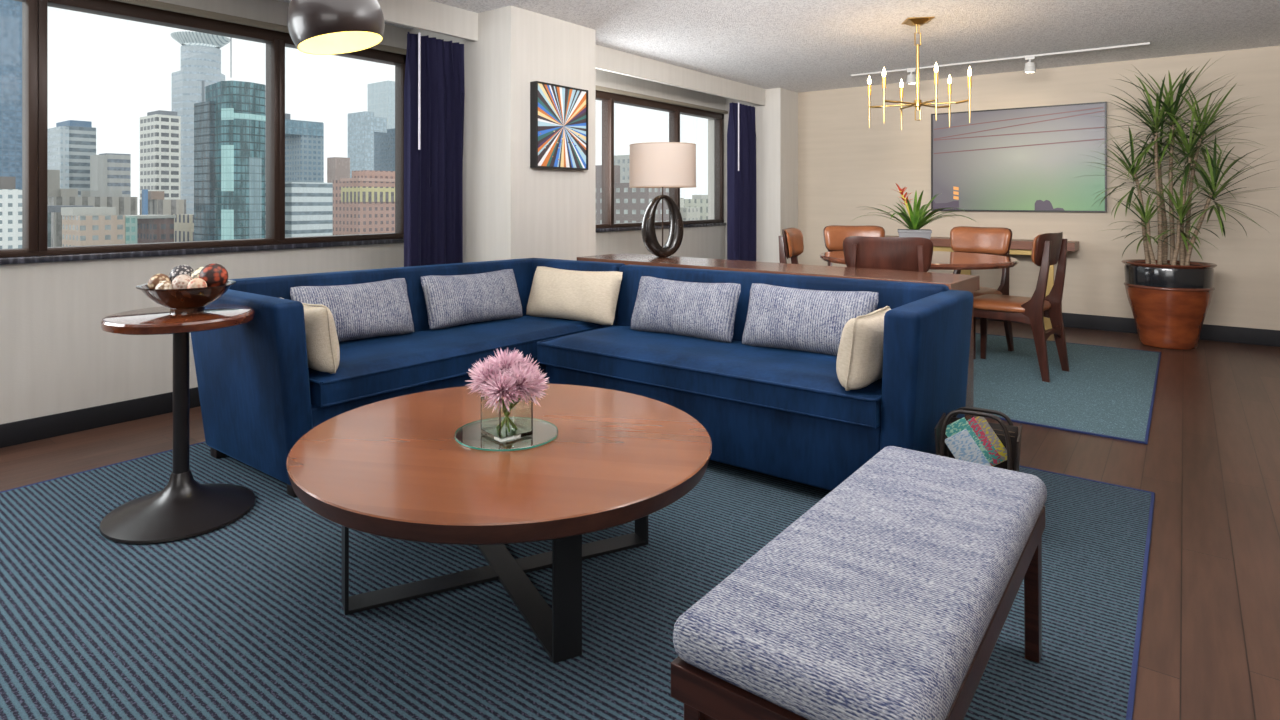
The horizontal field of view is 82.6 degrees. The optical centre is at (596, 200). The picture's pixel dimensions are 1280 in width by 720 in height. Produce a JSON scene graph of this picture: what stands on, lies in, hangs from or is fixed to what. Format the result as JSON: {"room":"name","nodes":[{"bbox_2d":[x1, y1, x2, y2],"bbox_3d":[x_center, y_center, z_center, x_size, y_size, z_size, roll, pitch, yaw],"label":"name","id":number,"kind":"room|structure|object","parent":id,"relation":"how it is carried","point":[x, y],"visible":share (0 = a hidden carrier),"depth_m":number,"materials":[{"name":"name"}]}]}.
{"room":"living room","nodes":[
{"label":"living room","id":0,"kind":"room"},
{"bbox_2d":[0,0,724,423],"bbox_3d":[-1.833,-0.030,4.310,0.370,2.300,10.800,0,0,39],"label":"wall","id":1,"kind":"structure","parent":0,"point":[56,356],"depth_m":3.65,"materials":[{"name":"beige paint"}]},
{"bbox_2d":[0,387,199,447],"bbox_3d":[-3.269,1.067,2.578,0.015,0.105,6.300,0,0,39],"label":"baseboard","id":2,"kind":"structure","parent":1,"relation":"attached to","point":[39,428],"depth_m":3.54,"materials":[{"name":"black wood"}]},
{"bbox_2d":[0,0,406,264],"bbox_3d":[-2.666,-0.369,3.376,0.151,1.322,4.300,0,0,39],"label":"window","id":3,"kind":"structure","parent":1,"relation":"in","point":[35,249],"depth_m":3.87,"materials":[{"name":"brown metal"}]},
{"bbox_2d":[596,85,727,231],"bbox_3d":[0.391,-0.352,6.808,0.151,1.259,3.180,0,0,39],"label":"window","id":4,"kind":"structure","parent":1,"relation":"in","point":[608,96],"depth_m":6.96,"materials":[{"name":"brown wood"}]},
{"bbox_2d":[410,5,595,262],"bbox_3d":[-0.651,-0.030,5.037,0.995,2.300,0.815,0,0,39],"label":"wall pillar","id":5,"kind":"structure","parent":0,"point":[512,209],"depth_m":4.58,"materials":[{"name":"beige paint"}]},
{"bbox_2d":[404,32,464,266],"bbox_3d":[-1.000,0.046,4.488,0.137,2.088,0.442,0,0,39],"label":"curtain","id":6,"kind":"object","parent":5,"relation":"hanging from","point":[434,89],"visible":0.77,"depth_m":4.45,"materials":[{"name":"blue fabric"}]},
{"bbox_2d":[530,81,587,169],"bbox_3d":[-0.235,-0.470,4.710,0.058,0.535,0.500,0,0,39],"label":"artwork","id":7,"kind":"object","parent":5,"relation":"attached to","point":[558,113],"visible":1,"depth_m":4.67,"materials":[{"name":"multicoloured paint"}]},
{"bbox_2d":[0,319,1279,719],"bbox_3d":[0.967,1.180,2.047,7.770,0.120,11.100,0,0,39],"label":"floor","id":8,"kind":"structure","parent":0,"point":[1210,460],"depth_m":2.86,"materials":[{"name":"brown wood"}]},
{"bbox_2d":[0,441,1154,719],"bbox_3d":[-0.809,1.115,1.860,3.422,0.010,5.092,0,0,39],"label":"area rug","id":9,"kind":"object","parent":8,"relation":"on","point":[245,618],"visible":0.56,"depth_m":1.94,"materials":[{"name":"blue carpet"}]},
{"bbox_2d":[99,304,255,543],"bbox_3d":[-1.475,0.755,2.581,0.480,0.711,0.480,0,0,39],"label":"side table","id":10,"kind":"object","parent":9,"relation":"on","point":[185,508],"visible":0.98,"depth_m":2.51,"materials":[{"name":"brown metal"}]},
{"bbox_2d":[136,280,235,312],"bbox_3d":[-1.480,0.351,2.631,0.316,0.096,0.316,0,0,39],"label":"bowl","id":11,"kind":"object","parent":10,"relation":"on","point":[192,299],"visible":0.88,"depth_m":2.54,"materials":[{"name":"brown wood"}]},
{"bbox_2d":[148,273,170,288],"bbox_3d":[-1.579,0.301,2.626,0.072,0.072,0.072,0,0,39],"label":"decorative ball","id":12,"kind":"object","parent":11,"relation":"in","point":[155,279],"visible":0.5,"depth_m":2.60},
{"bbox_2d":[155,281,171,288],"bbox_3d":[-1.533,0.316,2.580,0.060,0.060,0.060,0,0,39],"label":"decorative ball","id":13,"kind":"object","parent":11,"relation":"in","point":[163,284],"visible":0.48,"depth_m":2.56,"materials":[{"name":"beige ceramic"}]},
{"bbox_2d":[169,265,193,282],"bbox_3d":[-1.533,0.282,2.690,0.086,0.086,0.086,0,0,39],"label":"decorative ball","id":14,"kind":"object","parent":11,"relation":"in","point":[176,271],"visible":0.46,"depth_m":2.66,"materials":[{"name":"black ceramic"}]},
{"bbox_2d":[172,274,192,288],"bbox_3d":[-1.479,0.303,2.600,0.074,0.074,0.074,0,0,39],"label":"decorative ball","id":15,"kind":"object","parent":11,"relation":"in","point":[181,281],"visible":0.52,"depth_m":2.57,"materials":[{"name":"beige ceramic"}]},
{"bbox_2d":[187,278,206,288],"bbox_3d":[-1.414,0.307,2.576,0.062,0.062,0.062,0,0,39],"label":"decorative ball","id":16,"kind":"object","parent":11,"relation":"in","point":[197,282],"visible":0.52,"depth_m":2.56,"materials":[{"name":"beige ceramic"}]},
{"bbox_2d":[191,267,203,278],"bbox_3d":[-1.452,0.289,2.686,0.086,0.086,0.086,0,0,39],"label":"decorative ball","id":17,"kind":"object","parent":11,"relation":"in","point":[195,274],"visible":0.27,"depth_m":2.65,"materials":[{"name":"beige ceramic"}]},
{"bbox_2d":[199,263,227,286],"bbox_3d":[-1.394,0.279,2.649,0.096,0.096,0.096,0,0,39],"label":"decorative ball","id":18,"kind":"object","parent":11,"relation":"in","point":[215,274],"visible":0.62,"depth_m":2.62,"materials":[{"name":"red ceramic"}]},
{"bbox_2d":[190,258,624,497],"bbox_3d":[-0.806,0.733,3.615,0.816,0.756,2.021,0,0,43],"label":"sectional sofa","id":19,"kind":"object","parent":9,"relation":"on","point":[259,395],"visible":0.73,"depth_m":3.01,"materials":[{"name":"blue fabric"}]},
{"bbox_2d":[283,298,339,373],"bbox_3d":[-1.178,0.543,2.942,0.392,0.276,0.157,0,0,43],"label":"throw pillow","id":20,"kind":"object","parent":19,"relation":"on","point":[323,350],"visible":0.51,"depth_m":2.81,"materials":[{"name":"beige fabric"}]},
{"bbox_2d":[290,278,413,341],"bbox_3d":[-1.156,0.533,3.488,0.588,0.270,0.189,0,0,-44],"label":"throw pillow","id":21,"kind":"object","parent":19,"relation":"on","point":[379,308],"visible":0.76,"depth_m":3.46,"materials":[{"name":"grey fabric"}]},
{"bbox_2d":[308,315,597,407],"bbox_3d":[-0.758,0.729,3.607,0.705,0.123,1.673,0,0,39],"label":"seat cushion","id":22,"kind":"object","parent":19,"relation":"on","point":[374,367],"depth_m":3.26,"materials":[{"name":"blue fabric"}]},
{"bbox_2d":[421,269,522,328],"bbox_3d":[-0.665,0.533,3.965,0.609,0.270,0.187,0,0,-45],"label":"throw pillow","id":23,"kind":"object","parent":19,"relation":"on","point":[451,300],"visible":1,"depth_m":3.88,"materials":[{"name":"grey fabric"}]},
{"bbox_2d":[526,266,622,324],"bbox_3d":[-0.138,0.528,4.066,0.608,0.279,0.194,0,0,34],"label":"throw pillow","id":24,"kind":"object","parent":19,"relation":"on","point":[586,296],"visible":1,"depth_m":3.98,"materials":[{"name":"beige fabric"}]},
{"bbox_2d":[286,383,711,662],"bbox_3d":[-0.269,0.905,2.177,1.214,0.410,1.214,0,0,39],"label":"coffee table","id":25,"kind":"object","parent":9,"relation":"on","point":[396,467],"visible":0.94,"depth_m":1.93,"materials":[{"name":"brown wood"}]},
{"bbox_2d":[455,418,557,450],"bbox_3d":[-0.269,0.697,2.177,0.307,0.006,0.307,0,0,39],"label":"glass plate","id":26,"kind":"object","parent":25,"relation":"on","point":[533,418],"visible":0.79,"depth_m":2.07,"materials":[{"name":"teal"}]},
{"bbox_2d":[466,348,548,441],"bbox_3d":[-0.267,0.564,2.166,0.243,0.258,0.240,0,0,-38],"label":"flower vase","id":27,"kind":"object","parent":26,"relation":"on","point":[508,382],"visible":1,"depth_m":2.12,"materials":[{"name":"clear glass"}]},
{"bbox_2d":[537,265,972,490],"bbox_3d":[0.641,0.735,3.288,1.770,0.754,0.808,0,0,39],"label":"sectional sofa","id":28,"kind":"object","parent":9,"relation":"on","point":[788,414],"visible":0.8,"depth_m":2.86,"materials":[{"name":"blue fabric"}]},
{"bbox_2d":[631,276,740,342],"bbox_3d":[0.428,0.533,3.600,0.588,0.271,0.188,0,0,38],"label":"throw pillow","id":29,"kind":"object","parent":28,"relation":"on","point":[707,311],"visible":1,"depth_m":3.51,"materials":[{"name":"grey fabric"}]},
{"bbox_2d":[537,326,881,428],"bbox_3d":[0.538,0.728,3.272,1.613,0.129,0.635,0,0,39],"label":"seat cushion","id":30,"kind":"object","parent":28,"relation":"on","point":[794,382],"depth_m":3.02,"materials":[{"name":"blue fabric"}]},
{"bbox_2d":[742,283,877,355],"bbox_3d":[0.932,0.531,3.224,0.591,0.278,0.201,0,0,34],"label":"throw pillow","id":31,"kind":"object","parent":28,"relation":"on","point":[807,320],"visible":0.91,"depth_m":3.17,"materials":[{"name":"grey fabric"}]},
{"bbox_2d":[836,306,890,390],"bbox_3d":[1.016,0.547,2.722,0.391,0.271,0.188,0,0,-43],"label":"throw pillow","id":32,"kind":"object","parent":28,"relation":"on","point":[859,363],"visible":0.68,"depth_m":2.58,"materials":[{"name":"beige fabric"}]},
{"bbox_2d":[671,446,1046,719],"bbox_3d":[0.616,0.895,1.495,0.400,0.432,1.110,0,0,39],"label":"bench","id":33,"kind":"object","parent":9,"relation":"on","point":[892,597],"visible":1,"depth_m":1.25,"materials":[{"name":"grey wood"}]},
{"bbox_2d":[934,407,1021,471],"bbox_3d":[1.309,0.903,2.491,0.248,0.416,0.246,0,0,33],"label":"holder","id":34,"kind":"object","parent":9,"relation":"on","point":[1009,436],"visible":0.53,"depth_m":2.50,"materials":[{"name":"brown leather"}]},
{"bbox_2d":[945,429,990,465],"bbox_3d":[1.261,0.867,2.460,0.160,0.183,0.006,0,0,19],"label":"magazine","id":35,"kind":"object","parent":34,"relation":"in","point":[961,445],"visible":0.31,"depth_m":2.46,"materials":[{"name":"paper"}]},
{"bbox_2d":[945,417,992,462],"bbox_3d":[1.274,0.839,2.500,0.160,0.183,0.006,0,0,19],"label":"magazine","id":36,"kind":"object","parent":34,"relation":"in","point":[961,424],"visible":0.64,"depth_m":2.50,"materials":[{"name":"green paper"}]},
{"bbox_2d":[967,417,1002,465],"bbox_3d":[1.319,0.839,2.509,0.146,0.175,0.006,0,0,19],"label":"magazine","id":37,"kind":"object","parent":34,"relation":"in","point":[981,435],"visible":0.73,"depth_m":2.50,"materials":[{"name":"paper"}]},
{"bbox_2d":[975,416,1006,465],"bbox_3d":[1.355,0.835,2.524,0.149,0.177,0.006,0,0,19],"label":"magazine","id":38,"kind":"object","parent":34,"relation":"in","point":[986,428],"visible":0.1,"depth_m":2.52,"materials":[{"name":"paper"}]},
{"bbox_2d":[577,253,979,418],"bbox_3d":[0.887,0.747,4.204,2.300,0.744,0.480,0,0,42],"label":"console table","id":39,"kind":"object","parent":8,"relation":"on","point":[962,282],"visible":0.34,"depth_m":3.82,"materials":[{"name":"brown wood"}]},
{"bbox_2d":[629,142,695,257],"bbox_3d":[0.433,-0.004,4.774,0.439,0.756,0.439,0,0,-18],"label":"table lamp","id":40,"kind":"object","parent":39,"relation":"on","point":[662,165],"visible":1,"depth_m":4.63,"materials":[{"name":"white fabric"}]},
{"bbox_2d":[885,235,1078,329],"bbox_3d":[3.470,0.739,6.730,1.635,0.761,0.330,0,0,39],"label":"console","id":41,"kind":"object","parent":8,"relation":"on","point":[1018,246],"visible":0.16,"depth_m":6.35,"materials":[{"name":"brown wood"}]},
{"bbox_2d":[974,333,1160,443],"bbox_3d":[2.184,1.115,5.241,2.928,0.010,2.546,0,0,39],"label":"dining rug","id":42,"kind":"object","parent":8,"relation":"on","point":[1108,392],"visible":0.54,"depth_m":4.32,"materials":[{"name":"blue carpet"}]},
{"bbox_2d":[778,228,803,263],"bbox_3d":[1.589,0.658,5.126,0.535,0.907,0.474,0,0,27],"label":"dining chair","id":43,"kind":"object","parent":42,"relation":"on","point":[791,245],"visible":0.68,"depth_m":5.16,"materials":[{"name":"leather"}]},
{"bbox_2d":[823,225,884,265],"bbox_3d":[2.023,0.658,5.606,0.474,0.907,0.535,0,0,9],"label":"dining chair","id":44,"kind":"object","parent":42,"relation":"on","point":[834,235],"visible":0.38,"depth_m":5.81,"materials":[{"name":"leather"}]},
{"bbox_2d":[843,236,932,271],"bbox_3d":[1.721,0.658,4.281,0.474,0.907,0.535,0,0,25],"label":"dining chair","id":45,"kind":"object","parent":42,"relation":"on","point":[887,253],"visible":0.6,"depth_m":4.04,"materials":[{"name":"leather"}]},
{"bbox_2d":[820,251,1018,269],"bbox_3d":[2.146,0.745,4.913,1.220,0.733,1.220,0,0,39],"label":"dining table","id":46,"kind":"object","parent":42,"relation":"on","point":[941,260],"visible":0.41,"depth_m":4.55,"materials":[{"name":"brown wood"}]},
{"bbox_2d":[855,184,974,238],"bbox_3d":[2.142,0.131,4.911,0.808,0.493,0.780,0,0,22],"label":"bromeliad","id":47,"kind":"object","parent":46,"relation":"on","point":[918,218],"visible":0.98,"depth_m":4.88,"materials":[{"name":"green plant"}]},
{"bbox_2d":[892,184,914,204],"bbox_3d":[2.065,-0.034,4.917,0.145,0.164,0.113,0,0,5],"label":"flower","id":48,"kind":"object","parent":47,"relation":"on","point":[901,191],"depth_m":4.91,"materials":[{"name":"red plant"}]},
{"bbox_2d":[897,229,931,238],"bbox_3d":[2.146,0.288,4.913,0.258,0.178,0.258,0,0,39],"label":"pot","id":49,"kind":"object","parent":47,"relation":"on","point":[923,233],"depth_m":4.82,"materials":[{"name":"white ceramic"}]},
{"bbox_2d":[950,226,1013,358],"bbox_3d":[2.732,0.658,5.395,0.535,0.907,0.474,0,0,-33],"label":"dining chair","id":50,"kind":"object","parent":42,"relation":"on","point":[980,240],"visible":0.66,"depth_m":5.41,"materials":[{"name":"leather"}]},
{"bbox_2d":[974,232,1069,381],"bbox_3d":[2.733,0.658,4.773,0.474,0.907,0.535,0,0,-43],"label":"dining chair","id":51,"kind":"object","parent":42,"relation":"on","point":[1048,249],"visible":0.91,"depth_m":4.62,"materials":[{"name":"brown wood"}]},
{"bbox_2d":[1079,56,1278,349],"bbox_3d":[4.426,0.009,5.560,1.326,2.220,0.958,0,0,39],"label":"dracaena","id":52,"kind":"object","parent":8,"relation":"on","point":[1169,300],"visible":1,"depth_m":5.49,"materials":[{"name":"plant"}]},
{"bbox_2d":[1125,286,1212,349],"bbox_3d":[4.386,0.893,5.585,0.534,0.451,0.534,0,0,39],"label":"pot","id":53,"kind":"object","parent":52,"relation":"on","point":[1173,318],"depth_m":5.41,"materials":[{"name":"ceramic"}]},
{"bbox_2d":[708,88,797,263],"bbox_3d":[1.732,-0.030,8.084,0.870,2.300,0.450,0,0,39],"label":"wall","id":54,"kind":"structure","parent":0,"point":[776,122],"depth_m":7.75,"materials":[{"name":"beige paint"}]},
{"bbox_2d":[596,45,764,105],"bbox_3d":[0.768,-1.093,6.493,0.030,0.175,3.235,0,0,39],"label":"trim","id":55,"kind":"structure","parent":54,"relation":"attached to","point":[607,59],"depth_m":6.35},
{"bbox_2d":[727,102,755,260],"bbox_3d":[1.525,0.046,7.613,0.137,2.088,0.517,0,0,39],"label":"curtain","id":56,"kind":"object","parent":55,"relation":"hanging from","point":[741,131],"visible":0.75,"depth_m":7.50,"materials":[{"name":"blue fabric"}]},
{"bbox_2d":[278,0,1279,92],"bbox_3d":[0.967,-1.240,2.047,7.770,0.120,11.100,0,0,39],"label":"ceiling","id":57,"kind":"structure","parent":0,"point":[798,46],"depth_m":5.12,"materials":[{"name":"white paint"}]},
{"bbox_2d":[287,0,384,54],"bbox_3d":[-0.990,-0.873,2.770,0.350,0.613,0.350,0,0,39],"label":"pendant lamp","id":58,"kind":"object","parent":57,"relation":"hanging from","point":[318,27],"visible":1,"depth_m":2.65,"materials":[{"name":"black metal"}]},
{"bbox_2d":[377,0,477,41],"bbox_3d":[-2.742,-1.093,2.152,0.030,0.175,6.300,0,0,39],"label":"trim","id":59,"kind":"structure","parent":57,"relation":"attached to","point":[427,15],"depth_m":4.32,"materials":[{"name":"white paint"}]},
{"bbox_2d":[868,17,971,129],"bbox_3d":[2.104,-0.835,4.767,0.630,0.690,0.576,0,0,39],"label":"chandelier","id":60,"kind":"object","parent":57,"relation":"hanging from","point":[912,21],"visible":1,"depth_m":4.75,"materials":[{"name":"gold metal"}]},
{"bbox_2d":[851,42,1149,83],"bbox_3d":[3.267,-1.111,6.141,2.240,0.136,0.088,0,0,39],"label":"track light","id":61,"kind":"object","parent":57,"relation":"attached to","point":[1030,67],"visible":0.99,"depth_m":5.97,"materials":[{"name":"white metal"}]},
{"bbox_2d":[798,46,1279,329],"bbox_3d":[4.409,-0.030,6.305,7.770,2.300,0.150,0,0,39],"label":"wall","id":62,"kind":"structure","parent":0,"point":[846,166],"depth_m":6.29,"materials":[{"name":"beige paint"}]},
{"bbox_2d":[931,102,1106,211],"bbox_3d":[3.816,-0.368,6.660,1.404,0.945,0.040,0,0,39],"label":"landscape picture","id":63,"kind":"object","parent":62,"relation":"attached to","point":[1024,159],"visible":0.93,"depth_m":6.61,"materials":[{"name":"multicoloured paint"}]},
{"bbox_2d":[976,313,1279,346],"bbox_3d":[4.734,1.058,5.936,6.500,0.125,0.015,0,0,39],"label":"baseboard","id":64,"kind":"structure","parent":62,"relation":"attached to","point":[1266,337],"depth_m":5.82,"materials":[{"name":"black wood"}]},
{"label":"outside","id":65,"kind":"structure","parent":0,"visible":0},
{"bbox_3d":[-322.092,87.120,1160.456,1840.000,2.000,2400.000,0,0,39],"label":"ground","id":66,"kind":"structure","parent":65,"visible":0},
{"bbox_2d":[0,0,21,188],"bbox_3d":[-366.094,-41.385,422.006,60.000,254.990,39.900,0,0,39],"label":"building","id":67,"kind":"structure","parent":66,"relation":"on","point":[10,10],"depth_m":414.49,"materials":[{"name":"blue glass"}]},
{"bbox_2d":[0,176,21,248],"bbox_3d":[-187.998,37.865,204.879,30.000,96.490,37.700,0,0,39],"label":"building","id":68,"kind":"structure","parent":66,"relation":"on","point":[10,197],"depth_m":207.46,"materials":[{"name":"white stone"}]},
{"bbox_2d":[48,205,92,246],"bbox_3d":[-257.365,44.365,341.767,30.000,83.490,28.000,0,0,39],"label":"building","id":69,"kind":"structure","parent":66,"relation":"on","point":[51,208],"depth_m":331.76,"materials":[{"name":"grey"}]},
{"bbox_2d":[48,120,95,196],"bbox_3d":[-524.826,4.115,725.127,52.000,163.990,30.000,0,0,39],"label":"building","id":70,"kind":"structure","parent":66,"relation":"on","point":[71,144],"depth_m":709.57,"materials":[{"name":"grey concrete"}]},
{"bbox_2d":[48,170,136,246],"bbox_3d":[-368.270,32.615,522.711,30.000,106.990,58.000,0,0,39],"label":"building","id":71,"kind":"structure","parent":66,"relation":"on","point":[56,196],"depth_m":507.23,"materials":[{"name":"concrete"}]},
{"bbox_2d":[61,207,136,246],"bbox_3d":[-219.134,44.615,319.865,25.000,82.990,22.000,0,0,39],"label":"building","id":72,"kind":"structure","parent":66,"relation":"on","point":[81,226],"depth_m":312.65,"materials":[{"name":"beige brick"}]},
{"bbox_2d":[90,153,130,196],"bbox_3d":[-471.904,20.615,705.493,23.000,130.990,28.000,0,0,39],"label":"building","id":73,"kind":"structure","parent":66,"relation":"on","point":[108,171],"depth_m":698.06,"materials":[{"name":"grey concrete"}]},
{"bbox_2d":[125,215,175,242],"bbox_3d":[-218.658,46.715,352.269,25.000,78.790,18.000,0,0,39],"label":"building","id":74,"kind":"structure","parent":66,"relation":"on","point":[150,228],"depth_m":348.70,"materials":[{"name":"brown brick"}]},
{"bbox_2d":[140,110,180,199],"bbox_3d":[-371.594,5.615,618.815,36.000,160.990,18.700,0,0,39],"label":"building","id":75,"kind":"structure","parent":66,"relation":"on","point":[160,130],"depth_m":608.56,"materials":[{"name":"grey concrete"}]},
{"bbox_2d":[147,110,176,115],"bbox_3d":[-369.968,-72.880,619.237,26.000,4.000,14.000,0,0,39],"label":"building roof","id":76,"kind":"object","parent":75,"relation":"on","point":[161,112],"depth_m":611.69,"materials":[{"name":"grey concrete"}]},
{"bbox_2d":[140,189,185,214],"bbox_3d":[-294.350,39.615,486.104,31.000,92.990,26.000,0,0,39],"label":"building","id":77,"kind":"structure","parent":66,"relation":"on","point":[152,202],"depth_m":477.55,"materials":[{"name":"beige concrete"}]},
{"bbox_2d":[172,214,193,241],"bbox_3d":[-217.124,46.865,386.776,24.000,78.490,7.400,0,0,39],"label":"building","id":78,"kind":"structure","parent":66,"relation":"on","point":[183,223],"depth_m":381.94,"materials":[{"name":"beige concrete"}]},
{"bbox_2d":[170,31,231,213],"bbox_3d":[-509.544,-64.880,936.512,68.000,300.000,68.000,0,0,39],"label":"building","id":79,"kind":"structure","parent":66,"relation":"on","point":[200,53],"depth_m":913.55,"materials":[{"name":"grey glass"}]},
{"bbox_2d":[194,80,265,240],"bbox_3d":[-165.370,16.620,330.860,34.800,137.000,22.900,0,0,39],"label":"building","id":80,"kind":"structure","parent":66,"relation":"on","point":[230,125],"depth_m":320.53,"materials":[{"name":"blue glass"}]},
{"bbox_2d":[285,113,323,182],"bbox_3d":[-270.873,5.615,650.360,41.000,160.990,35.000,0,0,39],"label":"building","id":81,"kind":"structure","parent":66,"relation":"on","point":[304,140],"depth_m":642.29,"materials":[{"name":"grey"}]},
{"bbox_2d":[285,182,332,236],"bbox_3d":[-152.570,38.615,372.783,26.000,94.990,22.000,0,0,39],"label":"building","id":82,"kind":"structure","parent":66,"relation":"on","point":[308,205],"depth_m":362.94,"materials":[{"name":"white concrete"}]},
{"bbox_2d":[327,157,349,182],"bbox_3d":[-206.331,26.115,581.472,12.000,119.990,13.000,0,0,39],"label":"building","id":83,"kind":"structure","parent":66,"relation":"on","point":[337,167],"depth_m":577.16,"materials":[{"name":"grey concrete"}]},
{"bbox_2d":[333,170,394,234],"bbox_3d":[-137.220,33.365,489.603,31.000,105.490,71.000,0,0,39],"label":"building","id":84,"kind":"structure","parent":66,"relation":"on","point":[363,203],"depth_m":463.42,"materials":[{"name":"pink concrete"}]},
{"bbox_2d":[348,111,394,177],"bbox_3d":[-292.974,-15.385,1019.906,62.000,202.990,112.000,0,0,39],"label":"building","id":85,"kind":"structure","parent":66,"relation":"on","point":[371,146],"depth_m":974.61,"materials":[{"name":"blue glass"}]},
{"bbox_2d":[368,81,394,128],"bbox_3d":[-344.999,-57.385,1275.283,60.000,286.990,90.200,0,0,39],"label":"building","id":86,"kind":"structure","parent":66,"relation":"on","point":[381,95],"depth_m":1230.82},
{"bbox_2d":[614,155,629,182],"bbox_3d":[25.018,28.765,468.401,22.000,114.690,20.000,0,0,39],"label":"building","id":87,"kind":"structure","parent":66,"relation":"on","point":[623,161],"depth_m":461.95,"materials":[{"name":"grey concrete"}]},
{"bbox_2d":[596,165,668,223],"bbox_3d":[17.565,33.765,384.416,38.000,104.690,20.000,0,0,39],"label":"building","id":88,"kind":"structure","parent":66,"relation":"on","point":[630,204],"depth_m":374.19,"materials":[{"name":"grey concrete"}]},
{"bbox_2d":[680,198,683,206],"bbox_3d":[50.319,42.315,514.813,17.000,87.590,16.000,0,0,39],"label":"building","id":89,"kind":"structure","parent":66,"relation":"on","point":[681,199],"depth_m":513.59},
{"bbox_2d":[680,207,699,220],"bbox_3d":[53.170,45.365,461.074,19.000,81.490,16.000,0,0,39],"label":"building","id":90,"kind":"structure","parent":66,"relation":"on","point":[688,213],"depth_m":453.24,"materials":[{"name":"white concrete"}]},
{"bbox_2d":[684,195,707,219],"bbox_3d":[79.263,41.115,540.279,24.000,89.990,16.000,0,0,39],"label":"building","id":91,"kind":"structure","parent":66,"relation":"on","point":[701,201],"depth_m":533.65,"materials":[{"name":"grey concrete"}]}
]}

